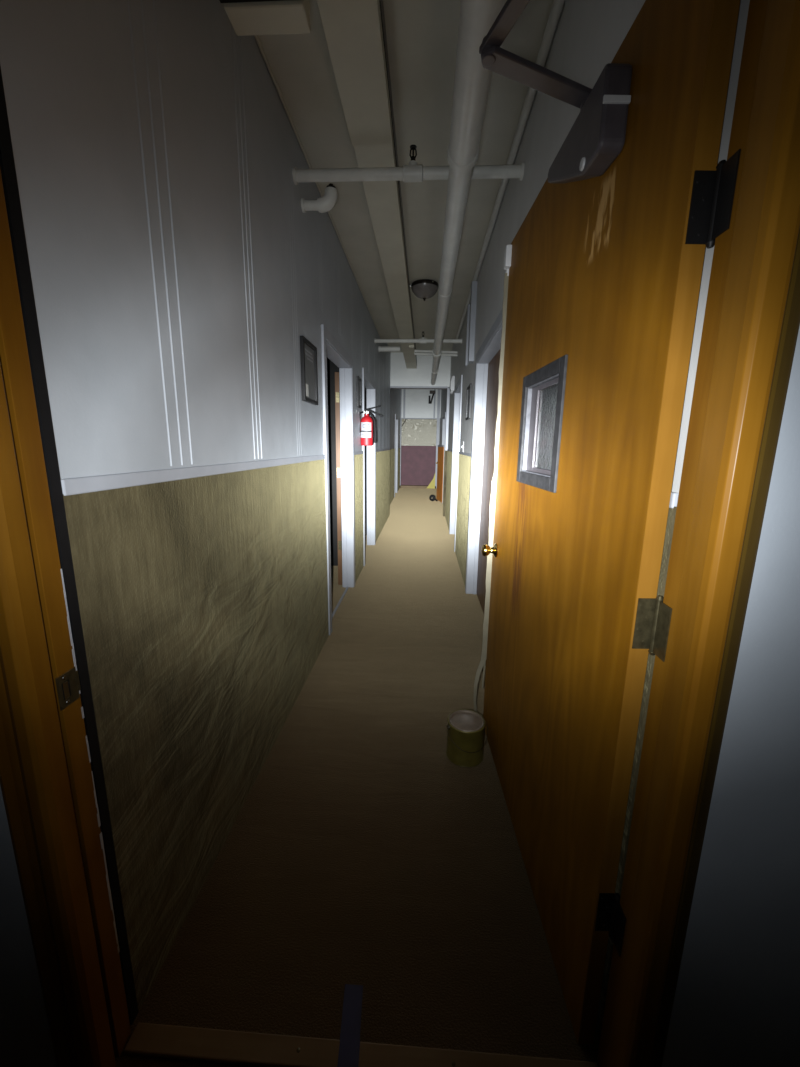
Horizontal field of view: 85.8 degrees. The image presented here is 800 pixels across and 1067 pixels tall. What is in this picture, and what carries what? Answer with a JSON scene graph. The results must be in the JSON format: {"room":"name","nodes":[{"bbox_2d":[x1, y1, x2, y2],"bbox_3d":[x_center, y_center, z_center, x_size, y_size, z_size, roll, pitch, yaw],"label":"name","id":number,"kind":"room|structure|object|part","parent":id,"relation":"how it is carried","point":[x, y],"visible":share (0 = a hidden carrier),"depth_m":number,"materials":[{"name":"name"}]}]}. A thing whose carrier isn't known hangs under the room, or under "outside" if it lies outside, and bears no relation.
{"room":"building corridor","nodes":[
{"label":"building corridor","id":0,"kind":"room"},
{"bbox_2d":[0,0,390,1011],"bbox_3d":[-0.464,-1.126,4.588,0.109,3.140,7.825,1,12,3],"label":"wall","id":1,"kind":"structure","parent":0,"point":[179,271],"depth_m":1.20,"materials":[{"name":"white paint"}]},
{"bbox_3d":[-0.418,-0.872,4.638,0.010,0.032,7.822,1,12,3],"label":"chair rail","id":2,"kind":"part","parent":1,"relation":"part of","materials":[{"name":"white paint"}]},
{"bbox_2d":[300,336,317,404],"bbox_3d":[-0.523,-0.930,2.493,0.020,0.335,0.300,1,12,3],"label":"framed notice","id":3,"kind":"object","parent":1,"relation":"attached to","point":[308,351],"visible":1,"depth_m":2.48,"materials":[{"name":"black metal"}]},
{"bbox_2d":[254,35,380,338],"bbox_3d":[-0.439,-2.266,3.476,0.014,0.014,6.100,1,12,3],"label":"conduit","id":4,"kind":"object","parent":1,"relation":"attached to","point":[255,36],"visible":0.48,"depth_m":2.14,"materials":[{"name":"metal"}]},
{"bbox_2d":[301,183,336,212],"bbox_3d":[-0.428,-1.786,2.296,0.190,0.129,0.066,1,12,3],"label":"pipe","id":5,"kind":"object","parent":1,"relation":"attached to","point":[323,204],"visible":1,"depth_m":2.28,"materials":[{"name":"metal"}]},
{"bbox_2d":[321,324,354,634],"bbox_3d":[-0.531,-0.416,3.580,0.116,2.155,1.194,1,12,3],"label":"trim","id":6,"kind":"structure","parent":1,"relation":"attached to","point":[332,349],"depth_m":3.95,"materials":[{"name":"white paint"}]},
{"bbox_2d":[335,372,341,584],"bbox_3d":[-0.612,-0.545,4.454,0.047,2.028,0.689,0,12,-5],"label":"door","id":7,"kind":"structure","parent":1,"relation":"in","point":[337,380],"depth_m":4.10,"materials":[{"name":"brown wood"}]},
{"bbox_2d":[357,376,361,407],"bbox_3d":[-0.413,-1.424,4.353,0.020,0.290,0.200,1,12,3],"label":"picture frame","id":8,"kind":"object","parent":1,"relation":"attached to","point":[359,393],"visible":1,"depth_m":4.37,"materials":[{"name":"black metal"}]},
{"bbox_2d":[362,368,375,565],"bbox_3d":[-0.425,-0.812,5.395,0.116,2.200,1.174,1,12,3],"label":"trim","id":9,"kind":"structure","parent":1,"relation":"attached to","point":[368,382],"depth_m":5.86,"materials":[{"name":"white paint"}]},
{"bbox_2d":[360,405,381,445],"bbox_3d":[-0.316,-1.138,4.549,0.253,0.414,0.133,1,12,3],"label":"fire extinguisher","id":10,"kind":"object","parent":1,"relation":"attached to","point":[366,423],"visible":0.98,"depth_m":4.51,"materials":[{"name":"red metal"}]},
{"bbox_2d":[378,346,399,351],"bbox_3d":[-0.149,-2.613,6.098,0.306,0.084,0.084,1,12,3],"label":"pipe","id":11,"kind":"object","parent":1,"relation":"attached to","point":[380,348],"visible":1,"depth_m":6.07,"materials":[{"name":"metal"}]},
{"bbox_2d":[292,145,524,184],"bbox_3d":[0.035,-1.817,2.120,1.131,0.150,0.070,1,12,3],"label":"pipe","id":12,"kind":"object","parent":1,"relation":"attached to","point":[412,172],"visible":1,"depth_m":2.11,"materials":[{"name":"metal"}]},
{"bbox_2d":[374,331,461,343],"bbox_3d":[0.236,-2.538,5.580,1.131,0.144,0.065,1,12,3],"label":"pipe","id":13,"kind":"object","parent":1,"relation":"attached to","point":[423,340],"visible":1,"depth_m":5.57,"materials":[{"name":"metal"}]},
{"bbox_2d":[327,358,366,565],"bbox_3d":[-1.313,-0.991,4.423,1.563,2.920,4.400,1,12,3],"label":"wall","id":14,"kind":"structure","parent":0,"point":[332,368],"depth_m":4.84,"materials":[{"name":"grey paint"}]},
{"bbox_2d":[115,488,598,1066],"bbox_3d":[0.130,0.160,6.314,4.800,0.060,17.500,1,12,3],"label":"floor","id":15,"kind":"structure","parent":0,"point":[358,852],"depth_m":1.44,"materials":[{"name":"brown carpet"}]},
{"bbox_2d":[332,587,348,617],"bbox_3d":[-0.548,0.635,3.797,0.020,0.008,1.010,1,12,3],"label":"threshold","id":16,"kind":"object","parent":15,"relation":"on","point":[346,589],"visible":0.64,"depth_m":3.86,"materials":[{"name":"white paint"}]},
{"bbox_2d":[337,984,362,1066],"bbox_3d":[-0.119,1.212,1.005,0.051,0.014,0.268,1,12,0],"label":"tape","id":17,"kind":"object","parent":15,"relation":"on","point":[349,1047],"visible":1,"depth_m":1.05,"materials":[{"name":"grey plastic"}]},
{"bbox_2d":[124,1022,597,1066],"bbox_3d":[-0.095,1.216,0.998,1.095,0.014,0.052,1,12,3],"label":"threshold","id":18,"kind":"object","parent":15,"relation":"on","point":[147,1039],"visible":1,"depth_m":1.00,"materials":[{"name":"brown wood"}]},
{"bbox_2d":[427,475,434,488],"bbox_3d":[1.017,-1.754,14.159,0.280,0.543,0.015,1,12,3],"label":"sheet","id":19,"kind":"object","parent":15,"relation":"on","point":[432,484],"visible":1,"depth_m":14.18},
{"bbox_2d":[429,495,437,500],"bbox_3d":[0.853,-0.904,10.949,0.228,0.170,0.087,5,12,20],"label":"doorstop","id":20,"kind":"object","parent":15,"relation":"on","point":[432,497],"visible":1,"depth_m":10.93,"materials":[{"name":"black rubber"}]},
{"bbox_2d":[446,709,487,767],"bbox_3d":[0.303,0.937,1.968,0.193,0.178,0.190,-2,12,-11],"label":"paint can","id":21,"kind":"object","parent":15,"relation":"on","point":[465,727],"visible":1,"depth_m":1.92,"materials":[{"name":"green metal"}]},
{"bbox_3d":[0.302,0.855,1.960,0.158,0.014,0.158,-2,12,-11],"label":"lid","id":22,"kind":"part","parent":21,"relation":"part of","materials":[{"name":"metal"}]},
{"bbox_3d":[0.311,0.914,1.921,0.193,0.068,0.105,-2,12,-11],"label":"bail handle","id":23,"kind":"part","parent":21,"relation":"part of","materials":[{"name":"metal"}]},
{"bbox_2d":[390,389,400,503],"bbox_3d":[-0.178,-2.578,11.495,0.106,3.200,6.300,1,12,3],"label":"wall","id":24,"kind":"structure","parent":0,"point":[395,394],"depth_m":11.06,"materials":[{"name":"grey paint"}]},
{"bbox_2d":[394,414,397,496],"bbox_3d":[-0.151,-2.183,12.086,0.116,2.190,1.144,1,12,3],"label":"trim","id":25,"kind":"structure","parent":24,"relation":"attached to","point":[396,416],"depth_m":12.54,"materials":[{"name":"white paint"}]},
{"bbox_2d":[400,389,401,485],"bbox_3d":[0.029,-3.100,14.045,0.025,3.200,0.160,1,12,3],"label":"trim","id":26,"kind":"structure","parent":24,"relation":"attached to","point":[401,389],"depth_m":14.00,"materials":[{"name":"white paint"}]},
{"bbox_2d":[0,326,799,1066],"bbox_3d":[-0.159,-0.206,0.690,4.700,2.920,0.115,1,12,3],"label":"wall","id":27,"kind":"structure","parent":0,"point":[736,1003],"depth_m":0.76,"materials":[{"name":"paint"}]},
{"bbox_2d":[0,0,799,1066],"bbox_3d":[-0.095,0.087,0.735,1.261,2.330,0.156,1,12,3],"label":"door frame","id":28,"kind":"structure","parent":27,"relation":"attached to","point":[52,783],"depth_m":0.72,"materials":[{"name":"brown wood"}]},
{"bbox_3d":[-0.637,0.297,0.828,0.004,0.067,0.048,1,12,3],"label":"strike plate","id":29,"kind":"part","parent":28,"relation":"part of","materials":[{"name":"silver metal"}]},
{"bbox_2d":[258,0,553,351],"bbox_3d":[0.170,-2.822,5.699,4.800,0.530,17.500,1,12,3],"label":"ceiling","id":30,"kind":"structure","parent":0,"point":[422,35],"depth_m":2.11,"materials":[{"name":"paint"}]},
{"bbox_2d":[219,0,310,35],"bbox_3d":[-0.400,-1.650,1.140,0.248,0.280,0.348,1,12,3],"label":"junction box","id":31,"kind":"object","parent":30,"relation":"hanging from","point":[247,17],"visible":1,"depth_m":1.28,"materials":[{"name":"paint"}]},
{"bbox_2d":[316,0,416,368],"bbox_3d":[-0.002,-2.355,4.261,0.201,0.148,7.880,1,12,3],"label":"beam","id":32,"kind":"structure","parent":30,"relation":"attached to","point":[354,30],"depth_m":1.89,"materials":[{"name":"paint"}]},
{"bbox_2d":[410,279,438,300],"bbox_3d":[0.235,-2.328,4.160,0.271,0.154,0.264,1,12,3],"label":"ceiling lamp","id":33,"kind":"object","parent":30,"relation":"attached to","point":[424,289],"visible":0.99,"depth_m":4.08,"materials":[{"name":"white glass"}]},
{"bbox_3d":[0.239,-2.322,4.162,0.260,0.090,0.260,1,12,3],"label":"lamp shade","id":34,"kind":"part","parent":33,"relation":"part of","materials":[{"name":"white glass"}]},
{"bbox_2d":[431,0,504,384],"bbox_3d":[0.406,-2.216,4.286,0.126,0.425,7.920,1,12,3],"label":"pipe","id":35,"kind":"object","parent":30,"relation":"attached to","point":[472,81],"visible":1,"depth_m":1.56,"materials":[{"name":"metal"}]},
{"bbox_2d":[401,419,439,484],"bbox_3d":[0.696,-3.104,14.106,1.750,3.200,0.404,1,12,3],"label":"wall","id":36,"kind":"structure","parent":0,"point":[418,436],"depth_m":14.31,"materials":[{"name":"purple paint"}]},
{"bbox_2d":[403,389,404,417],"bbox_3d":[0.138,-4.184,13.748,0.060,0.955,0.012,1,12,3],"label":"trim","id":37,"kind":"structure","parent":36,"relation":"attached to","point":[404,389],"depth_m":13.76,"materials":[{"name":"white paint"}]},
{"bbox_2d":[400,485,435,487],"bbox_3d":[0.597,-1.562,14.359,1.200,0.075,0.220,1,12,3],"label":"trim","id":38,"kind":"structure","parent":36,"relation":"attached to","point":[401,486],"depth_m":14.27,"materials":[{"name":"brown wood"}]},
{"bbox_2d":[401,418,436,418],"bbox_3d":[0.627,-3.720,13.939,1.200,0.028,0.250,1,12,3],"label":"trim","id":39,"kind":"structure","parent":36,"relation":"attached to","point":[401,418],"depth_m":13.82,"materials":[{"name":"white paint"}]},
{"bbox_3d":[0.669,-3.336,14.190,1.255,0.868,0.031,1,12,3],"label":"patterned panel","id":40,"kind":"part","parent":36,"relation":"part of","materials":[{"name":"paper"}]},
{"bbox_2d":[433,389,435,417],"bbox_3d":[1.101,-4.161,13.697,0.050,0.955,0.012,1,12,3],"label":"trim","id":41,"kind":"structure","parent":36,"relation":"attached to","point":[434,389],"depth_m":13.69,"materials":[{"name":"white paint"}]},
{"bbox_2d":[390,352,450,387],"bbox_3d":[0.390,-3.160,8.204,1.332,0.715,0.160,1,12,3],"label":"wall header","id":42,"kind":"structure","parent":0,"point":[400,375],"depth_m":8.14,"materials":[{"name":"white paint"}]},
{"bbox_2d":[390,386,447,388],"bbox_3d":[0.348,-2.801,8.273,1.125,0.030,0.183,1,12,3],"label":"trim","id":43,"kind":"structure","parent":42,"relation":"attached to","point":[391,387],"depth_m":8.20,"materials":[{"name":"white paint"}]},
{"bbox_2d":[401,389,440,417],"bbox_3d":[0.673,-4.203,13.873,1.295,0.955,0.300,1,12,3],"label":"lintel","id":44,"kind":"object","parent":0,"point":[416,400],"visible":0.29,"depth_m":13.74,"materials":[{"name":"white paint"}]},
{"bbox_2d":[428,390,434,403],"bbox_3d":[1.012,-4.316,13.633,0.208,0.407,0.108,1,12,3],"label":"wall bracket","id":45,"kind":"object","parent":44,"relation":"attached to","point":[432,392],"visible":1,"depth_m":13.59,"materials":[{"name":"brown metal"}]},
{"bbox_2d":[439,0,749,1051],"bbox_3d":[0.951,-1.758,7.598,0.139,3.200,14.125,1,12,3],"label":"wall","id":46,"kind":"structure","parent":0,"point":[589,34],"depth_m":1.47,"materials":[{"name":"paint"}]},
{"bbox_2d":[414,350,456,356],"bbox_3d":[0.527,-2.660,6.346,0.642,0.075,0.036,0,12,-6],"label":"pipe","id":47,"kind":"object","parent":46,"relation":"attached to","point":[425,352],"visible":0.62,"depth_m":6.33,"materials":[{"name":"metal"}]},
{"bbox_2d":[435,389,440,487],"bbox_3d":[1.222,-3.071,13.982,0.085,3.200,0.160,1,12,3],"label":"trim","id":48,"kind":"structure","parent":46,"relation":"attached to","point":[439,390],"depth_m":13.87,"materials":[{"name":"white paint"}]},
{"bbox_2d":[436,445,443,501],"bbox_3d":[0.998,-1.510,10.823,0.082,1.388,0.738,0,12,-6],"label":"door","id":49,"kind":"structure","parent":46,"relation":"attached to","point":[440,461],"depth_m":10.76,"materials":[{"name":"brown wood"}]},
{"bbox_2d":[442,412,445,502],"bbox_3d":[1.152,-1.952,11.097,0.116,2.170,1.524,1,12,3],"label":"trim","id":50,"kind":"structure","parent":46,"relation":"attached to","point":[444,415],"depth_m":11.06,"materials":[{"name":"white paint"}]},
{"bbox_2d":[443,451,446,515],"bbox_3d":[0.917,-0.998,8.611,0.077,1.300,0.172,1,12,3],"label":"trim","id":51,"kind":"structure","parent":46,"relation":"attached to","point":[445,460],"depth_m":8.54,"materials":[{"name":"grey paint"}]},
{"bbox_2d":[445,388,449,450],"bbox_3d":[0.933,-2.207,8.362,0.077,1.170,0.172,1,12,3],"label":"trim","id":52,"kind":"structure","parent":46,"relation":"attached to","point":[448,389],"depth_m":8.29,"materials":[{"name":"white paint"}]},
{"bbox_2d":[450,376,454,393],"bbox_3d":[0.838,-2.389,6.925,0.064,0.247,0.260,1,12,3],"label":"emergency light","id":53,"kind":"object","parent":46,"relation":"attached to","point":[452,382],"visible":0.98,"depth_m":6.80,"materials":[{"name":"white plastic"}]},
{"bbox_2d":[449,375,462,551],"bbox_3d":[0.838,-0.986,6.170,0.116,2.260,1.264,1,12,3],"label":"trim","id":54,"kind":"structure","parent":46,"relation":"attached to","point":[458,388],"depth_m":6.61,"materials":[{"name":"white paint"}]},
{"bbox_2d":[465,304,469,365],"bbox_3d":[0.733,-2.147,4.670,0.024,0.618,0.040,1,12,3],"label":"raceway","id":55,"kind":"object","parent":46,"relation":"attached to","point":[468,307],"visible":0.96,"depth_m":4.65,"materials":[{"name":"white paint"}]},
{"bbox_2d":[465,383,471,419],"bbox_3d":[0.700,-1.335,4.389,0.020,0.330,0.360,1,12,3],"label":"picture frame","id":56,"kind":"object","parent":46,"relation":"attached to","point":[469,388],"visible":1,"depth_m":4.36,"materials":[{"name":"black metal"}]},
{"bbox_2d":[468,281,476,362],"bbox_3d":[0.684,-1.985,4.067,0.050,0.693,0.110,1,12,3],"label":"raceway","id":57,"kind":"object","parent":46,"relation":"attached to","point":[473,296],"visible":1,"depth_m":4.02,"materials":[{"name":"white paint"}]},
{"bbox_2d":[465,308,502,593],"bbox_3d":[0.660,-0.320,3.117,0.116,2.185,1.844,1,12,3],"label":"trim","id":58,"kind":"structure","parent":46,"relation":"attached to","point":[491,345],"depth_m":3.87,"materials":[{"name":"white paint"}]},
{"bbox_2d":[477,348,500,612],"bbox_3d":[0.697,-0.279,3.123,0.090,2.087,1.660,1,12,3],"label":"closed door","id":59,"kind":"structure","parent":46,"relation":"in","point":[493,366],"depth_m":3.61,"materials":[{"name":"brown wood"}]},
{"bbox_2d":[455,0,564,343],"bbox_3d":[0.659,-2.226,3.421,0.038,0.038,6.100,1,12,3],"label":"conduit","id":60,"kind":"object","parent":46,"relation":"attached to","point":[557,6],"visible":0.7,"depth_m":2.03,"materials":[{"name":"metal"}]},
{"bbox_3d":[0.704,-0.843,4.579,0.010,0.028,7.822,1,12,3],"label":"chair rail","id":61,"kind":"part","parent":46,"relation":"part of","materials":[{"name":"white paint"}]},
{"bbox_2d":[473,0,740,1043],"bbox_3d":[0.312,0.016,1.338,0.339,2.212,1.362,1,12,0],"label":"wooden door","id":62,"kind":"structure","parent":46,"relation":"in","point":[603,273],"depth_m":0.95,"materials":[{"name":"brown wood"}]},
{"bbox_3d":[0.401,0.076,1.937,0.066,0.066,0.066,1,12,0],"label":"knob","id":63,"kind":"part","parent":62,"relation":"part of","materials":[{"name":"gold metal"}]},
{"bbox_3d":[0.296,-0.952,0.903,0.299,0.012,0.042,-4,13,-23],"label":"arm","id":64,"kind":"part","parent":62,"relation":"part of","materials":[{"name":"metal"}]},
{"bbox_3d":[0.465,-0.333,1.366,0.004,0.272,0.303,1,12,0],"label":"pane","id":65,"kind":"part","parent":62,"relation":"part of","materials":[{"name":"clear glass"}]}
]}

